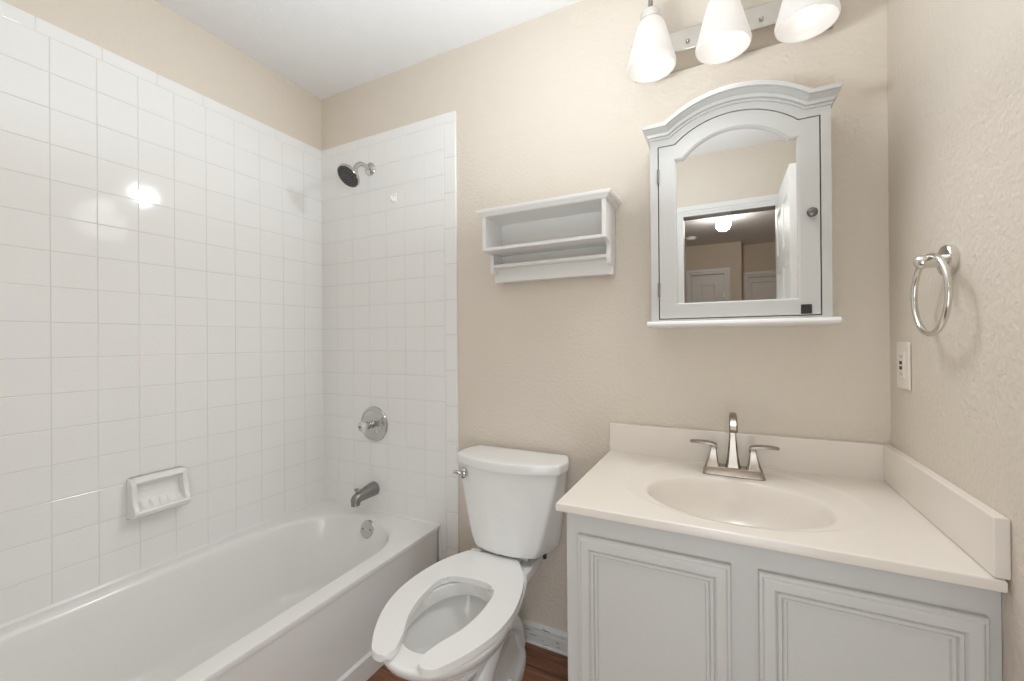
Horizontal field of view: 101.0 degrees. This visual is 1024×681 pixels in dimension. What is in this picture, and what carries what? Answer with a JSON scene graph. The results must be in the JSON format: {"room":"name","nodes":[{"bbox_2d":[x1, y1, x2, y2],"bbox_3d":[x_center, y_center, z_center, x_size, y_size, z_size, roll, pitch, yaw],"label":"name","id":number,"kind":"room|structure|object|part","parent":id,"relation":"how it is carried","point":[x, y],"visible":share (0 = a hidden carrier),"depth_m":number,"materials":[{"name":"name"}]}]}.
{"room":"bathroom","nodes":[
{"label":"bathroom","id":0,"kind":"room"},
{"bbox_2d":[2,0,321,150],"bbox_3d":[-1.435,-0.022,1.346,0.100,2.423,2.080,-1,0,27],"label":"wall","id":1,"kind":"structure","parent":0,"point":[148,34],"depth_m":1.62,"materials":[{"name":"beige paint"}]},
{"bbox_2d":[0,0,323,624],"bbox_3d":[-1.308,-0.080,1.478,0.008,1.775,1.530,-1,0,27],"label":"tile","id":2,"kind":"structure","parent":1,"relation":"attached to","point":[161,302],"depth_m":1.47,"materials":[{"name":"white tile"}]},
{"bbox_2d":[126,466,190,519],"bbox_3d":[-1.252,0.544,1.503,0.064,0.142,0.169,-1,0,27],"label":"soap dish","id":3,"kind":"object","parent":2,"relation":"attached to","point":[160,491],"visible":1,"depth_m":1.50,"materials":[{"name":"ceramic"}]},
{"bbox_2d":[155,0,581,99],"bbox_3d":[-1.250,-1.279,-0.606,4.400,0.080,5.400,-1,0,27],"label":"ceiling","id":4,"kind":"structure","parent":0,"point":[326,48],"depth_m":1.68,"materials":[{"name":"white paint"}]},
{"bbox_2d":[367,642,567,680],"bbox_3d":[-1.230,1.208,-0.612,4.400,0.071,5.400,-1,0,27],"label":"floor","id":5,"kind":"structure","parent":0,"point":[542,664],"depth_m":1.50,"materials":[{"name":"brown wood"}]},
{"bbox_2d":[0,497,440,680],"bbox_3d":[-0.974,0.986,1.307,0.734,0.378,1.531,-1,0,27],"label":"bathtub","id":6,"kind":"object","parent":5,"relation":"on","point":[301,593],"visible":0.96,"depth_m":1.46,"materials":[{"name":"ceramic"}]},
{"bbox_3d":[-0.646,0.851,1.914,0.077,0.075,0.056,-1,0,27],"label":"overflow plate","id":7,"kind":"part","parent":6,"relation":"part of","materials":[{"name":"silver metal"}]},
{"bbox_2d":[372,445,568,680],"bbox_3d":[-0.118,0.796,1.323,0.435,0.745,0.714,-1,0,27],"label":"toilet","id":8,"kind":"object","parent":5,"relation":"on","point":[457,619],"visible":1,"depth_m":1.39,"materials":[{"name":"ceramic"}]},
{"bbox_3d":[-0.164,0.773,1.260,0.372,0.018,0.559,-1,0,27],"label":"seat","id":9,"kind":"part","parent":8,"relation":"part of","materials":[{"name":"plastic"}]},
{"bbox_3d":[-0.181,0.490,1.568,0.031,0.042,0.042,0,0,-37],"label":"flush handle","id":10,"kind":"part","parent":8,"relation":"part of","materials":[{"name":"silver metal"}]},
{"bbox_3d":[-0.007,0.441,1.553,0.431,0.036,0.198,-1,0,27],"label":"tank lid","id":11,"kind":"part","parent":8,"relation":"part of","materials":[{"name":"ceramic"}]},
{"bbox_3d":[-0.005,0.606,1.554,0.413,0.298,0.183,-1,0,27],"label":"tank","id":12,"kind":"part","parent":8,"relation":"part of","materials":[{"name":"ceramic"}]},
{"bbox_2d":[567,513,1001,680],"bbox_3d":[0.585,0.784,1.087,0.754,0.756,0.532,-1,0,27],"label":"vanity cabinet","id":13,"kind":"object","parent":5,"relation":"on","point":[644,603],"visible":0.8,"depth_m":0.86,"materials":[{"name":"paint"}]},
{"bbox_3d":[0.306,0.752,0.939,0.326,0.577,0.018,-1,0,27],"label":"door","id":14,"kind":"part","parent":13,"relation":"part of","materials":[{"name":"paint"}]},
{"bbox_2d":[556,422,1010,592],"bbox_3d":[0.572,0.403,1.087,0.773,0.230,0.542,-1,0,27],"label":"vanity sink","id":15,"kind":"object","parent":13,"relation":"in","point":[863,504],"visible":0.83,"depth_m":1.03,"materials":[{"name":"stone"}]},
{"bbox_2d":[690,412,779,480],"bbox_3d":[0.645,0.297,1.232,0.171,0.187,0.176,0,0,-19],"label":"faucet","id":16,"kind":"object","parent":15,"relation":"on","point":[732,468],"visible":1,"depth_m":1.22,"materials":[{"name":"silver metal"}]},
{"bbox_3d":[0.575,0.311,1.267,0.074,0.024,0.024,-1,0,27],"label":"lever","id":17,"kind":"part","parent":16,"relation":"part of","materials":[{"name":"silver metal"}]},
{"bbox_3d":[0.598,0.343,1.258,0.043,0.060,0.043,-1,0,27],"label":"handle post","id":18,"kind":"part","parent":16,"relation":"part of","materials":[{"name":"silver metal"}]},
{"bbox_3d":[0.625,0.288,1.192,0.043,0.169,0.133,-1,0,27],"label":"spout","id":19,"kind":"part","parent":16,"relation":"part of","materials":[{"name":"silver metal"}]},
{"bbox_3d":[0.646,0.380,1.234,0.160,0.022,0.058,-1,0,27],"label":"plate","id":20,"kind":"part","parent":16,"relation":"part of","materials":[{"name":"silver metal"}]},
{"bbox_3d":[0.694,0.342,1.210,0.043,0.060,0.043,-1,0,27],"label":"handle post","id":21,"kind":"part","parent":16,"relation":"part of","materials":[{"name":"silver metal"}]},
{"bbox_3d":[0.714,0.310,1.197,0.074,0.024,0.024,-1,0,27],"label":"lever","id":22,"kind":"part","parent":16,"relation":"part of","materials":[{"name":"silver metal"}]},
{"bbox_3d":[0.643,0.749,0.770,0.330,0.577,0.018,-1,0,27],"label":"door","id":23,"kind":"part","parent":13,"relation":"part of","materials":[{"name":"paint"}]},
{"bbox_2d":[321,0,890,632],"bbox_3d":[0.056,-0.033,1.706,2.443,2.423,0.100,-1,0,27],"label":"wall","id":24,"kind":"structure","parent":0,"point":[546,106],"depth_m":1.50,"materials":[{"name":"beige paint"}]},
{"bbox_2d":[322,111,458,559],"bbox_3d":[-0.601,0.106,1.974,0.826,2.157,0.008,-1,0,27],"label":"tile","id":25,"kind":"structure","parent":24,"relation":"attached to","point":[389,269],"depth_m":1.94,"materials":[{"name":"white tile"}]},
{"bbox_2d":[337,161,374,187],"bbox_3d":[-0.711,-0.769,1.927,0.110,0.149,0.175,-1,0,27],"label":"shower fixture","id":26,"kind":"object","parent":25,"relation":"attached to","point":[348,174],"visible":1,"depth_m":1.89,"materials":[{"name":"silver metal"}]},
{"bbox_3d":[-0.695,-0.799,1.956,0.023,0.058,0.107,0,0,24],"label":"shower arm","id":27,"kind":"part","parent":26,"relation":"part of","materials":[{"name":"silver metal"}]},
{"bbox_2d":[351,482,379,506],"bbox_3d":[-0.680,0.702,1.935,0.064,0.074,0.137,-1,0,27],"label":"tub spout","id":28,"kind":"object","parent":25,"relation":"attached to","point":[371,489],"visible":1,"depth_m":1.92,"materials":[{"name":"silver metal"}]},
{"bbox_2d":[358,406,387,441],"bbox_3d":[-0.670,0.394,1.955,0.166,0.166,0.093,-1,0,27],"label":"shower valve","id":29,"kind":"object","parent":25,"relation":"attached to","point":[374,423],"visible":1,"depth_m":1.97,"materials":[{"name":"silver metal"}]},
{"bbox_3d":[-0.681,0.394,1.933,0.051,0.051,0.037,-1,0,27],"label":"knob","id":30,"kind":"part","parent":29,"relation":"part of","materials":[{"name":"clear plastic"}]},
{"bbox_3d":[-0.665,0.394,1.965,0.038,0.038,0.040,-1,0,27],"label":"valve stem","id":31,"kind":"part","parent":29,"relation":"part of","materials":[{"name":"silver metal"}]},
{"bbox_2d":[390,193,396,202],"bbox_3d":[-0.544,-0.655,1.927,0.025,0.042,0.028,-1,0,27],"label":"hook","id":32,"kind":"object","parent":25,"relation":"attached to","point":[393,197],"visible":1,"depth_m":1.93,"materials":[{"name":"white plastic"}]},
{"bbox_2d":[520,618,567,656],"bbox_3d":[0.072,1.129,1.634,0.657,0.076,0.017,-1,0,27],"label":"baseboard","id":33,"kind":"structure","parent":24,"relation":"attached to","point":[549,638],"depth_m":1.60,"materials":[{"name":"paint"}]},
{"bbox_2d":[476,188,620,283],"bbox_3d":[0.125,-0.356,1.528,0.502,0.257,0.154,-1,0,27],"label":"wall shelf","id":34,"kind":"object","parent":24,"relation":"attached to","point":[574,235],"visible":1,"depth_m":1.54,"materials":[{"name":"paint"}]},
{"bbox_3d":[-0.073,-0.344,1.635,0.014,0.235,0.139,-1,0,27],"label":"panel","id":35,"kind":"part","parent":34,"relation":"part of","materials":[{"name":"paint"}]},
{"bbox_3d":[0.124,-0.472,1.528,0.502,0.025,0.154,-1,0,27],"label":"crown","id":36,"kind":"part","parent":34,"relation":"part of","materials":[{"name":"paint"}]},
{"bbox_3d":[0.148,-0.255,1.573,0.436,0.052,0.034,-1,0,27],"label":"rail","id":37,"kind":"part","parent":34,"relation":"part of","materials":[{"name":"paint"}]},
{"bbox_3d":[0.157,-0.363,1.592,0.436,0.201,0.009,-1,0,27],"label":"panel","id":38,"kind":"part","parent":34,"relation":"part of","materials":[{"name":"paint"}]},
{"bbox_3d":[0.329,-0.347,1.433,0.014,0.235,0.139,-1,0,27],"label":"panel","id":39,"kind":"part","parent":34,"relation":"part of","materials":[{"name":"paint"}]},
{"bbox_2d":[627,0,840,82],"bbox_3d":[0.625,-0.944,1.238,0.555,0.218,0.221,-1,0,27],"label":"vanity light","id":40,"kind":"object","parent":24,"relation":"attached to","point":[727,31],"visible":1,"depth_m":1.24,"materials":[{"name":"white glass"}]},
{"bbox_3d":[0.426,-0.896,1.295,0.045,0.066,0.045,-1,0,27],"label":"bulb","id":41,"kind":"part","parent":40,"relation":"part of","materials":[{"name":"white glass"}]},
{"bbox_3d":[0.426,-0.907,1.295,0.144,0.148,0.144,-1,0,27],"label":"lamp shade","id":42,"kind":"part","parent":40,"relation":"part of","materials":[{"name":"white glass"}]},
{"bbox_3d":[0.602,-0.897,1.207,0.045,0.066,0.045,-1,0,27],"label":"bulb","id":43,"kind":"part","parent":40,"relation":"part of","materials":[{"name":"white glass"}]},
{"bbox_3d":[0.602,-0.908,1.207,0.144,0.148,0.144,-1,0,27],"label":"lamp shade","id":44,"kind":"part","parent":40,"relation":"part of","materials":[{"name":"white glass"}]},
{"bbox_3d":[0.779,-0.899,1.118,0.045,0.066,0.045,-1,0,27],"label":"bulb","id":45,"kind":"part","parent":40,"relation":"part of","materials":[{"name":"white glass"}]},
{"bbox_3d":[0.779,-0.910,1.118,0.144,0.148,0.144,-1,0,27],"label":"lamp shade","id":46,"kind":"part","parent":40,"relation":"part of","materials":[{"name":"white glass"}]},
{"bbox_2d":[641,80,843,328],"bbox_3d":[0.654,-0.376,1.248,0.494,0.669,0.179,-1,0,27],"label":"medicine cabinet","id":47,"kind":"object","parent":24,"relation":"attached to","point":[741,179],"visible":1,"depth_m":1.20,"materials":[{"name":"paint"}]},
{"bbox_2d":[677,129,796,302],"bbox_3d":[0.637,-0.359,1.214,0.308,0.495,0.004,-1,0,27],"label":"mirror","id":48,"kind":"object","parent":47,"relation":"attached to","point":[737,188],"depth_m":1.21,"materials":[{"name":"silver mirror"}]},
{"bbox_3d":[0.636,-0.360,1.212,0.404,0.584,0.017,-1,0,27],"label":"door","id":49,"kind":"part","parent":47,"relation":"part of","materials":[{"name":"paint"}]},
{"bbox_3d":[0.652,-0.662,1.249,0.494,0.096,0.178,-1,0,27],"label":"crown","id":50,"kind":"part","parent":47,"relation":"part of","materials":[{"name":"paint"}]},
{"bbox_3d":[0.790,-0.337,1.111,0.025,0.025,0.024,-1,0,27],"label":"knob","id":51,"kind":"part","parent":47,"relation":"part of","materials":[{"name":"grey metal"}]},
{"bbox_2d":[610,422,891,480],"bbox_3d":[0.690,0.339,1.321,0.768,0.103,0.019,-1,0,27],"label":"backsplash","id":52,"kind":"structure","parent":24,"relation":"attached to","point":[851,459],"depth_m":1.27,"materials":[{"name":"stone"}]},
{"bbox_2d":[887,0,1023,680],"bbox_3d":[0.660,-0.040,0.296,0.100,2.423,2.080,-1,0,27],"label":"wall","id":53,"kind":"structure","parent":0,"point":[955,68],"depth_m":0.79,"materials":[{"name":"beige paint"}]},
{"bbox_2d":[897,342,910,389],"bbox_3d":[0.983,0.062,1.063,0.010,0.118,0.079,-1,0,27],"label":"wall outlet","id":54,"kind":"object","parent":53,"relation":"attached to","point":[903,348],"visible":1,"depth_m":1.05,"materials":[{"name":"beige plastic"}]},
{"bbox_2d":[899,352,904,378],"bbox_3d":[0.982,0.062,1.063,0.003,0.067,0.033,-1,0,27],"label":"receptacle","id":55,"kind":"object","parent":54,"relation":"attached to","point":[901,354],"depth_m":1.06,"materials":[{"name":"plastic"}]},
{"bbox_2d":[911,244,959,336],"bbox_3d":[0.850,-0.099,0.851,0.058,0.184,0.169,-1,0,27],"label":"towel ring","id":56,"kind":"object","parent":53,"relation":"attached to","point":[947,259],"visible":1,"depth_m":0.83,"materials":[{"name":"silver metal"}]},
{"bbox_3d":[0.846,-0.160,0.855,0.050,0.028,0.028,-1,0,27],"label":"post","id":57,"kind":"part","parent":56,"relation":"part of","materials":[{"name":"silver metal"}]},
{"bbox_3d":[0.870,-0.160,0.844,0.014,0.062,0.062,-1,0,27],"label":"mount plate","id":58,"kind":"part","parent":56,"relation":"part of","materials":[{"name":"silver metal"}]}
]}

